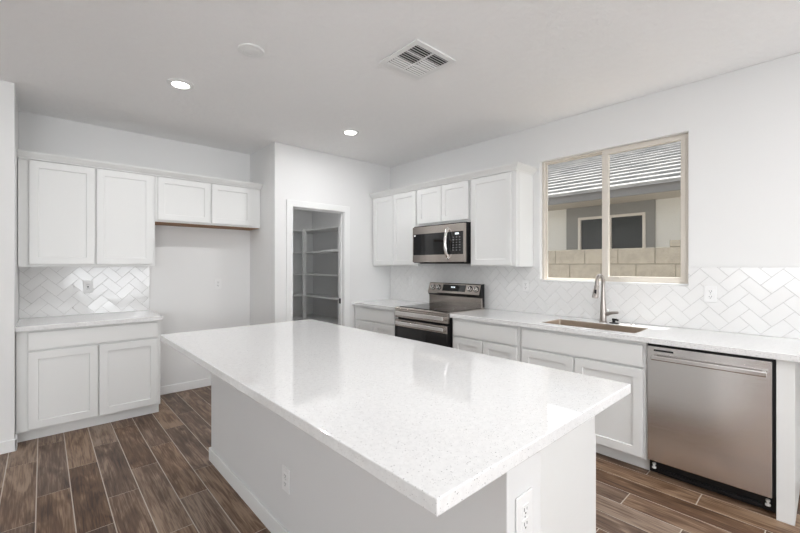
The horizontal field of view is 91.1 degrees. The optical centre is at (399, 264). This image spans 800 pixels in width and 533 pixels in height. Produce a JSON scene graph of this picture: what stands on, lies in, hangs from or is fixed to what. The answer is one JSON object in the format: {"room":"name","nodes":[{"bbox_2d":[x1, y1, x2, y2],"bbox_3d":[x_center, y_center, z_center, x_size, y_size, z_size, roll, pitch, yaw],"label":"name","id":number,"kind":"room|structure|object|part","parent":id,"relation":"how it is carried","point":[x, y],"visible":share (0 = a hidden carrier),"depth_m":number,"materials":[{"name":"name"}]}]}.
{"room":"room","nodes":[
{"label":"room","id":0,"kind":"room"},
{"bbox_2d":[0,80,18,441],"bbox_3d":[-4.722,0.016,1.727,4.345,2.747,0.714,0,0,-42],"label":"wall","id":1,"kind":"structure","parent":0,"point":[9,111],"depth_m":2.90,"materials":[{"name":"white paint"}]},
{"bbox_2d":[0,434,17,454],"bbox_3d":[-4.510,1.343,1.504,4.358,0.090,0.123,0,0,-42],"label":"baseboard","id":2,"kind":"structure","parent":1,"relation":"attached to","point":[8,446],"depth_m":2.90,"materials":[{"name":"white paint"}]},
{"bbox_2d":[19,111,249,386],"bbox_3d":[-2.684,0.016,4.148,2.158,2.747,0.120,0,0,-42],"label":"wall","id":3,"kind":"structure","parent":0,"point":[188,260],"depth_m":4.32,"materials":[{"name":"white paint"}]},
{"bbox_2d":[19,266,149,318],"bbox_3d":[-2.988,0.245,3.783,0.986,0.457,0.010,0,0,-42],"label":"backsplash","id":4,"kind":"structure","parent":3,"relation":"attached to","point":[43,291],"depth_m":3.73,"materials":[{"name":"white tile"}]},
{"bbox_2d":[83,281,92,292],"bbox_3d":[-2.995,0.210,3.766,0.074,0.118,0.009,0,0,-42],"label":"wall switch","id":5,"kind":"object","parent":4,"relation":"attached to","point":[87,285],"visible":1,"depth_m":3.76,"materials":[{"name":"white plastic"}]},
{"bbox_2d":[18,158,154,266],"bbox_3d":[-2.881,-0.441,3.660,0.972,0.912,0.328,0,0,-42],"label":"upper cabinet","id":6,"kind":"object","parent":3,"relation":"attached to","point":[69,215],"visible":1,"depth_m":3.50,"materials":[{"name":"white paint"}]},
{"bbox_3d":[-2.927,-0.441,3.409,0.433,0.867,0.019,0,0,-42],"label":"door","id":7,"kind":"part","parent":6,"relation":"part of","materials":[{"name":"white paint"}]},
{"bbox_3d":[-2.594,-0.441,3.712,0.441,0.867,0.019,0,0,-42],"label":"door","id":8,"kind":"part","parent":6,"relation":"part of","materials":[{"name":"white paint"}]},
{"bbox_2d":[160,378,210,394],"bbox_3d":[-2.240,1.343,4.463,1.076,0.090,0.013,0,0,-42],"label":"baseboard","id":9,"kind":"structure","parent":3,"relation":"attached to","point":[168,389],"depth_m":4.33,"materials":[{"name":"white paint"}]},
{"bbox_2d":[155,176,259,230],"bbox_3d":[-2.128,-0.660,4.346,1.061,0.475,0.328,0,0,-42],"label":"upper cabinet","id":10,"kind":"object","parent":3,"relation":"attached to","point":[178,202],"visible":0.84,"depth_m":4.18,"materials":[{"name":"white paint"}]},
{"bbox_3d":[-2.221,-0.661,4.052,0.486,0.427,0.019,0,0,-42],"label":"door","id":11,"kind":"part","parent":10,"relation":"part of","materials":[{"name":"white paint"}]},
{"bbox_3d":[-1.867,-0.661,4.375,0.437,0.427,0.019,0,0,-42],"label":"door","id":12,"kind":"part","parent":10,"relation":"part of","materials":[{"name":"white paint"}]},
{"bbox_2d":[215,279,220,288],"bbox_3d":[-2.122,0.220,4.574,0.074,0.118,0.008,0,0,-42],"label":"wall outlet","id":13,"kind":"object","parent":3,"relation":"attached to","point":[217,281],"visible":1,"depth_m":4.57,"materials":[{"name":"white plastic"}]},
{"bbox_2d":[17,149,262,189],"bbox_3d":[-2.367,-0.909,3.885,2.039,0.058,0.076,0,0,-42],"label":"crown molding","id":14,"kind":"structure","parent":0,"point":[24,154],"depth_m":3.69,"materials":[{"name":"white paint"}]},
{"bbox_2d":[250,144,269,324],"bbox_3d":[-2.094,0.016,5.187,0.115,2.747,2.011,0,0,-42],"label":"wall","id":15,"kind":"structure","parent":0,"point":[260,159],"depth_m":4.58,"materials":[{"name":"white paint"}]},
{"bbox_2d":[293,209,311,229],"bbox_3d":[-2.232,0.016,6.502,1.682,2.747,0.120,0,0,-42],"label":"wall","id":16,"kind":"structure","parent":0,"point":[302,219],"depth_m":6.89,"materials":[{"name":"white paint"}]},
{"bbox_2d":[270,142,389,327],"bbox_3d":[-0.797,0.016,4.927,1.682,2.747,0.120,0,0,-42],"label":"wall","id":17,"kind":"structure","parent":0,"point":[296,173],"depth_m":4.82,"materials":[{"name":"white paint"}]},
{"bbox_2d":[286,199,349,326],"bbox_3d":[-1.000,0.326,4.734,0.854,2.124,0.140,0,0,-42],"label":"door frame","id":18,"kind":"structure","parent":17,"relation":"in","point":[343,212],"depth_m":4.93,"materials":[{"name":"white paint"}]},
{"bbox_2d":[211,373,540,532],"bbox_3d":[-0.468,0.950,1.960,0.176,0.876,2.404,0,0,-42],"label":"wall","id":19,"kind":"structure","parent":0,"point":[329,493],"depth_m":1.68,"materials":[{"name":"white paint"}]},
{"bbox_2d":[209,447,288,532],"bbox_3d":[-0.473,1.343,1.956,0.189,0.090,2.430,0,0,-42],"label":"baseboard","id":20,"kind":"structure","parent":19,"relation":"attached to","point":[273,525],"depth_m":2.26,"materials":[{"name":"white paint"}]},
{"bbox_2d":[282,465,289,493],"bbox_3d":[-0.561,1.053,1.924,0.008,0.118,0.074,0,0,-42],"label":"wall outlet","id":21,"kind":"object","parent":19,"relation":"attached to","point":[285,471],"visible":1,"depth_m":1.92,"materials":[{"name":"white plastic"}]},
{"bbox_2d":[516,488,531,532],"bbox_3d":[0.337,0.680,1.060,0.080,0.124,0.008,0,0,-42],"label":"wall outlet","id":22,"kind":"object","parent":19,"relation":"attached to","point":[524,501],"visible":1,"depth_m":1.06,"materials":[{"name":"white plastic"}]},
{"bbox_2d":[522,502,528,516],"bbox_3d":[0.338,0.660,1.059,0.033,0.029,0.004,0,0,-42],"label":"receptacle","id":23,"kind":"object","parent":22,"relation":"attached to","point":[525,505],"depth_m":1.06,"materials":[{"name":"white plastic"}]},
{"bbox_2d":[522,517,528,531],"bbox_3d":[0.338,0.699,1.059,0.033,0.029,0.004,0,0,-42],"label":"receptacle","id":24,"kind":"object","parent":22,"relation":"attached to","point":[525,520],"depth_m":1.06,"materials":[{"name":"white plastic"}]},
{"bbox_2d":[0,0,799,166],"bbox_3d":[-1.269,-1.432,0.724,8.340,0.150,10.020,0,0,-42],"label":"ceiling","id":25,"kind":"structure","parent":0,"point":[519,65],"depth_m":2.60,"materials":[{"name":"white paint"}]},
{"bbox_2d":[167,78,193,89],"bbox_3d":[-1.646,-1.352,2.943,0.180,0.011,0.180,0,0,-42],"label":"recessed light","id":26,"kind":"object","parent":25,"relation":"in","point":[181,84],"visible":1,"depth_m":2.93,"materials":[{"name":"white paint"}]},
{"bbox_2d":[172,82,188,87],"bbox_3d":[-1.646,-1.354,2.943,0.113,0.005,0.113,0,0,-42],"label":"diffuser","id":27,"kind":"object","parent":26,"relation":"attached to","point":[174,84],"depth_m":2.94,"materials":[{"name":"white"}]},
{"bbox_2d":[237,43,263,57],"bbox_3d":[-0.941,-1.352,2.477,0.158,0.010,0.158,0,0,-42],"label":"cover plate","id":28,"kind":"object","parent":25,"relation":"attached to","point":[247,49],"visible":1,"depth_m":2.47,"materials":[{"name":"white paint"}]},
{"bbox_2d":[342,129,358,134],"bbox_3d":[-0.505,-1.352,4.005,0.180,0.011,0.180,0,0,-42],"label":"recessed light","id":29,"kind":"object","parent":25,"relation":"in","point":[346,131],"visible":1,"depth_m":3.99,"materials":[{"name":"white paint"}]},
{"bbox_2d":[379,39,455,79],"bbox_3d":[0.116,-1.349,2.598,0.366,0.017,0.356,0,0,-42],"label":"ceiling vent","id":30,"kind":"object","parent":25,"relation":"in","point":[417,59],"visible":1,"depth_m":2.58,"materials":[{"name":"white metal"}]},
{"bbox_2d":[0,386,799,532],"bbox_3d":[-1.276,1.418,0.732,8.300,0.060,10.000,0,0,-42],"label":"floor","id":31,"kind":"structure","parent":0,"point":[153,472],"depth_m":2.40,"materials":[{"name":"brown tile"}]},
{"bbox_2d":[16,320,159,441],"bbox_3d":[-2.785,0.950,3.548,0.962,0.876,0.622,0,0,-42],"label":"base cabinet","id":32,"kind":"object","parent":31,"relation":"on","point":[75,378],"visible":0.86,"depth_m":3.28,"materials":[{"name":"white paint"}]},
{"bbox_3d":[-2.729,0.982,3.192,0.433,0.600,0.019,0,0,-42],"label":"door","id":33,"kind":"part","parent":32,"relation":"part of","materials":[{"name":"white paint"}]},
{"bbox_2d":[15,310,162,331],"bbox_3d":[-2.775,0.492,3.545,0.980,0.038,0.647,0,0,-42],"label":"countertop","id":34,"kind":"structure","parent":32,"relation":"on","point":[70,321],"depth_m":3.41,"materials":[{"name":"white stone"}]},
{"bbox_3d":[-2.566,0.597,3.340,0.872,0.138,0.019,0,0,-42],"label":"drawer","id":35,"kind":"part","parent":32,"relation":"part of","materials":[{"name":"white paint"}]},
{"bbox_3d":[-2.403,0.982,3.488,0.431,0.600,0.019,0,0,-42],"label":"door","id":36,"kind":"part","parent":32,"relation":"part of","materials":[{"name":"white paint"}]},
{"bbox_2d":[293,226,337,324],"bbox_3d":[-1.485,0.398,5.773,1.551,1.980,1.936,0,0,-42],"label":"pantry shelving","id":37,"kind":"object","parent":31,"relation":"on","point":[303,295],"visible":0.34,"depth_m":6.75,"materials":[{"name":"white paint"}]},
{"bbox_3d":[-1.588,0.398,6.509,0.060,1.980,0.038,0,0,-42],"label":"corner post","id":38,"kind":"part","parent":37,"relation":"part of","materials":[{"name":"white paint"}]},
{"bbox_3d":[-1.484,0.888,5.772,1.551,0.020,1.933,0,0,-42],"label":"shelf","id":39,"kind":"part","parent":37,"relation":"part of","materials":[{"name":"white paint"}]},
{"bbox_3d":[-1.484,0.513,5.772,1.551,0.020,1.933,0,0,-42],"label":"shelf","id":40,"kind":"part","parent":37,"relation":"part of","materials":[{"name":"white paint"}]},
{"bbox_3d":[-1.484,0.158,5.772,1.551,0.020,1.933,0,0,-42],"label":"shelf","id":41,"kind":"part","parent":37,"relation":"part of","materials":[{"name":"white paint"}]},
{"bbox_3d":[-1.484,-0.204,5.772,1.551,0.020,1.933,0,0,-42],"label":"shelf","id":42,"kind":"part","parent":37,"relation":"part of","materials":[{"name":"white paint"}]},
{"bbox_3d":[-1.484,-0.564,5.772,1.551,0.020,1.933,0,0,-42],"label":"shelf","id":43,"kind":"part","parent":37,"relation":"part of","materials":[{"name":"white paint"}]},
{"bbox_2d":[355,305,397,335],"bbox_3d":[-0.085,0.950,4.926,0.622,0.876,0.826,0,0,-42],"label":"base cabinet","id":44,"kind":"object","parent":31,"relation":"on","point":[377,320],"visible":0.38,"depth_m":4.69,"materials":[{"name":"white paint"}]},
{"bbox_3d":[-0.435,0.989,4.862,0.019,0.586,0.370,0,0,-42],"label":"door","id":45,"kind":"part","parent":44,"relation":"part of","materials":[{"name":"white paint"}]},
{"bbox_3d":[-0.308,0.608,4.723,0.019,0.144,0.747,0,0,-42],"label":"drawer","id":46,"kind":"part","parent":44,"relation":"part of","materials":[{"name":"white paint"}]},
{"bbox_3d":[-0.181,0.989,4.583,0.019,0.586,0.370,0,0,-42],"label":"door","id":47,"kind":"part","parent":44,"relation":"part of","materials":[{"name":"white paint"}]},
{"bbox_2d":[352,299,425,309],"bbox_3d":[-0.093,0.492,4.921,0.646,0.038,0.834,0,0,-42],"label":"countertop","id":48,"kind":"structure","parent":44,"relation":"on","point":[390,304],"depth_m":4.82,"materials":[{"name":"white stone"}]},
{"bbox_2d":[395,282,483,347],"bbox_3d":[0.411,0.787,4.272,0.642,1.162,0.767,0,0,-42],"label":"range","id":49,"kind":"object","parent":31,"relation":"on","point":[431,322],"visible":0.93,"depth_m":4.19,"materials":[{"name":"silver metal"}]},
{"bbox_3d":[0.188,0.633,4.069,0.039,0.040,0.701,0,0,-42],"label":"handle","id":50,"kind":"part","parent":49,"relation":"part of","materials":[{"name":"silver metal"}]},
{"bbox_3d":[0.188,0.527,4.069,0.039,0.046,0.701,0,0,-42],"label":"handle","id":51,"kind":"part","parent":49,"relation":"part of","materials":[{"name":"silver metal"}]},
{"bbox_3d":[0.201,0.930,4.081,0.005,0.516,0.759,0,0,-42],"label":"door glass","id":52,"kind":"part","parent":49,"relation":"part of","materials":[{"name":"black glass"}]},
{"bbox_3d":[0.214,0.529,4.093,0.034,0.092,0.763,0,0,-42],"label":"oven door","id":53,"kind":"part","parent":49,"relation":"part of","materials":[{"name":"silver metal"}]},
{"bbox_3d":[0.214,0.913,4.093,0.034,0.630,0.763,0,0,-42],"label":"oven door","id":54,"kind":"part","parent":49,"relation":"part of","materials":[{"name":"black glass"}]},
{"bbox_2d":[395,303,481,314],"bbox_3d":[0.406,0.471,4.268,0.552,0.022,0.767,0,0,-42],"label":"cooktop","id":55,"kind":"object","parent":49,"relation":"in","point":[428,308],"depth_m":4.19,"materials":[{"name":"black glass"}]},
{"bbox_3d":[0.613,0.272,4.467,0.072,0.128,0.748,0,0,-42],"label":"control panel","id":56,"kind":"part","parent":49,"relation":"part of","materials":[{"name":"silver metal"}]},
{"bbox_2d":[453,318,520,361],"bbox_3d":[0.977,0.950,3.760,0.622,0.876,0.739,0,0,-42],"label":"base cabinet","id":57,"kind":"object","parent":31,"relation":"on","point":[492,339],"visible":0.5,"depth_m":3.51,"materials":[{"name":"white paint"}]},
{"bbox_3d":[0.636,0.989,3.687,0.019,0.586,0.338,0,0,-42],"label":"door","id":58,"kind":"part","parent":57,"relation":"part of","materials":[{"name":"white paint"}]},
{"bbox_3d":[0.753,0.608,3.558,0.019,0.144,0.687,0,0,-42],"label":"drawer","id":59,"kind":"part","parent":57,"relation":"part of","materials":[{"name":"white paint"}]},
{"bbox_3d":[0.870,0.989,3.430,0.019,0.586,0.341,0,0,-42],"label":"door","id":60,"kind":"part","parent":57,"relation":"part of","materials":[{"name":"white paint"}]},
{"bbox_2d":[541,416,595,532],"bbox_3d":[0.322,0.950,1.680,0.608,0.876,0.768,0,0,-42],"label":"base cabinet","id":61,"kind":"object","parent":31,"relation":"on","point":[568,464],"visible":0.13,"depth_m":1.44,"materials":[{"name":"white paint"}]},
{"bbox_2d":[160,319,630,515],"bbox_3d":[-0.355,0.492,2.114,1.142,0.038,2.532,0,0,-42],"label":"countertop","id":62,"kind":"structure","parent":61,"relation":"on","point":[435,424],"depth_m":1.42,"materials":[{"name":"white stone"}]},
{"bbox_3d":[0.668,0.989,1.737,0.019,0.586,0.376,0,0,-42],"label":"door","id":63,"kind":"part","parent":61,"relation":"part of","materials":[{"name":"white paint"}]},
{"bbox_2d":[521,327,649,469],"bbox_3d":[1.540,0.950,3.142,0.622,0.876,0.927,0,0,-42],"label":"base cabinet","id":64,"kind":"object","parent":31,"relation":"on","point":[621,428],"visible":0.3,"depth_m":2.76,"materials":[{"name":"white paint"}]},
{"bbox_3d":[1.163,0.989,3.108,0.019,0.586,0.428,0,0,-42],"label":"door","id":65,"kind":"part","parent":64,"relation":"part of","materials":[{"name":"white paint"}]},
{"bbox_3d":[1.464,0.989,2.777,0.019,0.586,0.450,0,0,-42],"label":"door","id":66,"kind":"part","parent":64,"relation":"part of","materials":[{"name":"white paint"}]},
{"bbox_2d":[450,309,799,362],"bbox_3d":[1.964,0.492,2.664,0.646,0.038,3.694,0,0,-42],"label":"countertop","id":67,"kind":"structure","parent":64,"relation":"on","point":[777,348],"depth_m":2.63,"materials":[{"name":"white stone"}]},
{"bbox_2d":[543,319,647,332],"bbox_3d":[1.517,0.588,3.094,0.339,0.218,0.699,0,0,-42],"label":"sink","id":68,"kind":"object","parent":67,"relation":"in","point":[628,329],"visible":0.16,"depth_m":3.22,"materials":[{"name":"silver metal"}]},
{"bbox_2d":[592,274,618,322],"bbox_3d":[1.659,0.273,3.166,0.202,0.401,0.150,0,0,-42],"label":"faucet","id":69,"kind":"object","parent":67,"relation":"on","point":[603,314],"visible":1,"depth_m":3.22,"materials":[{"name":"silver metal"}]},
{"bbox_3d":[1.632,0.147,3.203,0.160,0.150,0.027,0,0,-42],"label":"spout","id":70,"kind":"part","parent":69,"relation":"part of","materials":[{"name":"silver metal"}]},
{"bbox_3d":[1.729,0.394,3.186,0.028,0.039,0.084,0,0,-33],"label":"lever","id":71,"kind":"part","parent":69,"relation":"part of","materials":[{"name":"silver metal"}]},
{"bbox_2d":[609,318,618,323],"bbox_3d":[1.738,0.454,3.185,0.068,0.039,0.070,0,0,-42],"label":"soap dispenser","id":72,"kind":"object","parent":67,"relation":"on","point":[613,319],"visible":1,"depth_m":3.17,"materials":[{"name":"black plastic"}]},
{"bbox_2d":[647,343,775,512],"bbox_3d":[2.036,0.947,2.545,0.642,0.858,0.614,0,0,-42],"label":"dishwasher","id":73,"kind":"object","parent":31,"relation":"on","point":[711,416],"visible":0.99,"depth_m":2.33,"materials":[{"name":"silver metal"}]},
{"bbox_3d":[1.805,0.597,2.332,0.014,0.030,0.552,0,0,-42],"label":"handle","id":74,"kind":"part","parent":73,"relation":"part of","materials":[{"name":"silver metal"}]},
{"bbox_3d":[1.877,1.329,2.401,0.030,0.093,0.611,0,0,-42],"label":"kick plate","id":75,"kind":"part","parent":73,"relation":"part of","materials":[{"name":"black plastic"}]},
{"bbox_2d":[776,360,799,525],"bbox_3d":[2.300,0.950,2.316,0.617,0.875,0.072,0,0,-42],"label":"end panel","id":76,"kind":"object","parent":31,"relation":"on","point":[787,372],"visible":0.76,"depth_m":2.11,"materials":[{"name":"white paint"}]},
{"bbox_2d":[312,52,799,337],"bbox_3d":[1.768,0.045,3.471,0.150,2.805,9.990,0,0,-42],"label":"wall","id":77,"kind":"structure","parent":0,"point":[742,126],"depth_m":2.84,"materials":[{"name":"white paint"}]},
{"bbox_2d":[373,190,434,265],"bbox_3d":[0.030,-0.441,5.022,0.322,0.912,0.839,0,0,-42],"label":"upper cabinet","id":78,"kind":"object","parent":77,"relation":"attached to","point":[395,217],"visible":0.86,"depth_m":4.88,"materials":[{"name":"white paint"}]},
{"bbox_3d":[-0.217,-0.436,5.068,0.019,0.877,0.396,0,0,-42],"label":"door","id":79,"kind":"part","parent":78,"relation":"part of","materials":[{"name":"white paint"}]},
{"bbox_3d":[0.055,-0.436,4.770,0.019,0.877,0.398,0,0,-42],"label":"door","id":80,"kind":"part","parent":78,"relation":"part of","materials":[{"name":"white paint"}]},
{"bbox_2d":[418,180,470,225],"bbox_3d":[0.572,-0.672,4.427,0.322,0.450,0.767,0,0,-42],"label":"upper cabinet","id":81,"kind":"object","parent":77,"relation":"attached to","point":[448,203],"visible":0.66,"depth_m":4.27,"materials":[{"name":"white paint"}]},
{"bbox_3d":[0.335,-0.674,4.462,0.019,0.400,0.365,0,0,-42],"label":"door","id":82,"kind":"part","parent":81,"relation":"part of","materials":[{"name":"white paint"}]},
{"bbox_2d":[413,221,470,263],"bbox_3d":[0.519,-0.229,4.378,0.456,0.430,0.765,0,0,-42],"label":"microwave","id":83,"kind":"object","parent":81,"relation":"attached to","point":[449,243],"visible":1,"depth_m":4.21,"materials":[{"name":"silver metal"}]},
{"bbox_3d":[0.489,-0.230,4.125,0.072,0.342,0.028,0,0,-42],"label":"handle","id":84,"kind":"part","parent":83,"relation":"part of","materials":[{"name":"silver metal"}]},
{"bbox_3d":[0.592,-0.230,4.080,0.027,0.235,0.186,0,0,-42],"label":"control panel","id":85,"kind":"part","parent":83,"relation":"part of","materials":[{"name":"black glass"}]},
{"bbox_3d":[0.585,-0.674,4.188,0.019,0.400,0.364,0,0,-42],"label":"door","id":86,"kind":"part","parent":81,"relation":"part of","materials":[{"name":"white paint"}]},
{"bbox_2d":[369,162,538,198],"bbox_3d":[0.467,-0.909,4.504,0.378,0.058,2.203,0,0,-42],"label":"crown molding","id":87,"kind":"structure","parent":77,"relation":"attached to","point":[516,166],"depth_m":4.07,"materials":[{"name":"white paint"}]},
{"bbox_2d":[471,171,532,266],"bbox_3d":[1.010,-0.441,3.946,0.322,0.914,0.530,0,0,-42],"label":"upper cabinet","id":88,"kind":"object","parent":77,"relation":"attached to","point":[501,204],"visible":0.99,"depth_m":3.79,"materials":[{"name":"white paint"}]},
{"bbox_3d":[0.889,-0.436,3.854,0.019,0.877,0.464,0,0,-42],"label":"door","id":89,"kind":"part","parent":88,"relation":"part of","materials":[{"name":"white paint"}]},
{"bbox_3d":[1.213,-0.441,3.774,0.255,0.914,0.004,0,0,-42],"label":"panel","id":90,"kind":"part","parent":88,"relation":"part of","materials":[{"name":"white paint"}]},
{"bbox_2d":[390,266,799,338],"bbox_3d":[1.654,0.245,3.478,0.008,0.457,5.314,0,0,-42],"label":"backsplash","id":91,"kind":"structure","parent":77,"relation":"attached to","point":[764,301],"depth_m":3.09,"materials":[{"name":"white tile"}]},
{"bbox_2d":[522,280,528,291],"bbox_3d":[1.253,0.208,3.908,0.008,0.118,0.074,0,0,-42],"label":"wall outlet","id":92,"kind":"object","parent":91,"relation":"attached to","point":[525,283],"visible":1,"depth_m":3.91,"materials":[{"name":"white plastic"}]},
{"bbox_2d":[704,286,716,302],"bbox_3d":[2.237,0.210,2.827,0.008,0.118,0.074,0,0,-42],"label":"wall outlet","id":93,"kind":"object","parent":91,"relation":"attached to","point":[710,292],"visible":1,"depth_m":2.82,"materials":[{"name":"white plastic"}]},
{"bbox_2d":[540,133,687,285],"bbox_3d":[1.800,-0.423,3.410,0.111,1.156,1.182,0,0,-42],"label":"window","id":94,"kind":"structure","parent":77,"relation":"in","point":[683,138],"depth_m":3.40,"materials":[{"name":"beige plastic"}]},
{"bbox_3d":[1.633,-0.427,3.636,0.028,1.120,0.576,0,0,-42],"label":"fixed sash","id":95,"kind":"part","parent":94,"relation":"part of","materials":[{"name":"beige plastic"}]},
{"bbox_3d":[1.774,0.148,3.386,0.040,0.012,1.182,0,0,-42],"label":"sill","id":96,"kind":"part","parent":94,"relation":"part of","materials":[{"name":"white paint"}]},
{"bbox_3d":[1.977,-0.427,3.212,0.028,1.120,0.604,0,0,-42],"label":"sliding sash","id":97,"kind":"part","parent":94,"relation":"part of","materials":[{"name":"beige plastic"}]},
{"label":"outside","id":98,"kind":"structure","parent":0,"visible":0},
{"bbox_3d":[4.529,1.663,8.185,10.280,0.150,18.000,0,0,-42],"label":"ground","id":99,"kind":"structure","parent":98,"visible":0},
{"bbox_2d":[548,240,680,278],"bbox_3d":[2.008,0.649,5.955,0.194,1.878,12.700,0,0,-42],"label":"wall","id":100,"kind":"structure","parent":99,"relation":"on","point":[657,261],"depth_m":4.95,"materials":[{"name":"brown"}]},
{"bbox_2d":[548,141,680,250],"bbox_3d":[5.347,-1.060,8.253,6.122,5.296,15.000,0,0,-42],"label":"house","id":101,"kind":"structure","parent":99,"relation":"on","point":[642,215],"depth_m":6.71,"materials":[{"name":"white paint"}]},
{"bbox_3d":[3.666,-0.182,6.823,0.010,1.280,1.010,0,0,-42],"label":"pane","id":102,"kind":"part","parent":101,"relation":"part of","materials":[{"name":"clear glass"}]}
]}

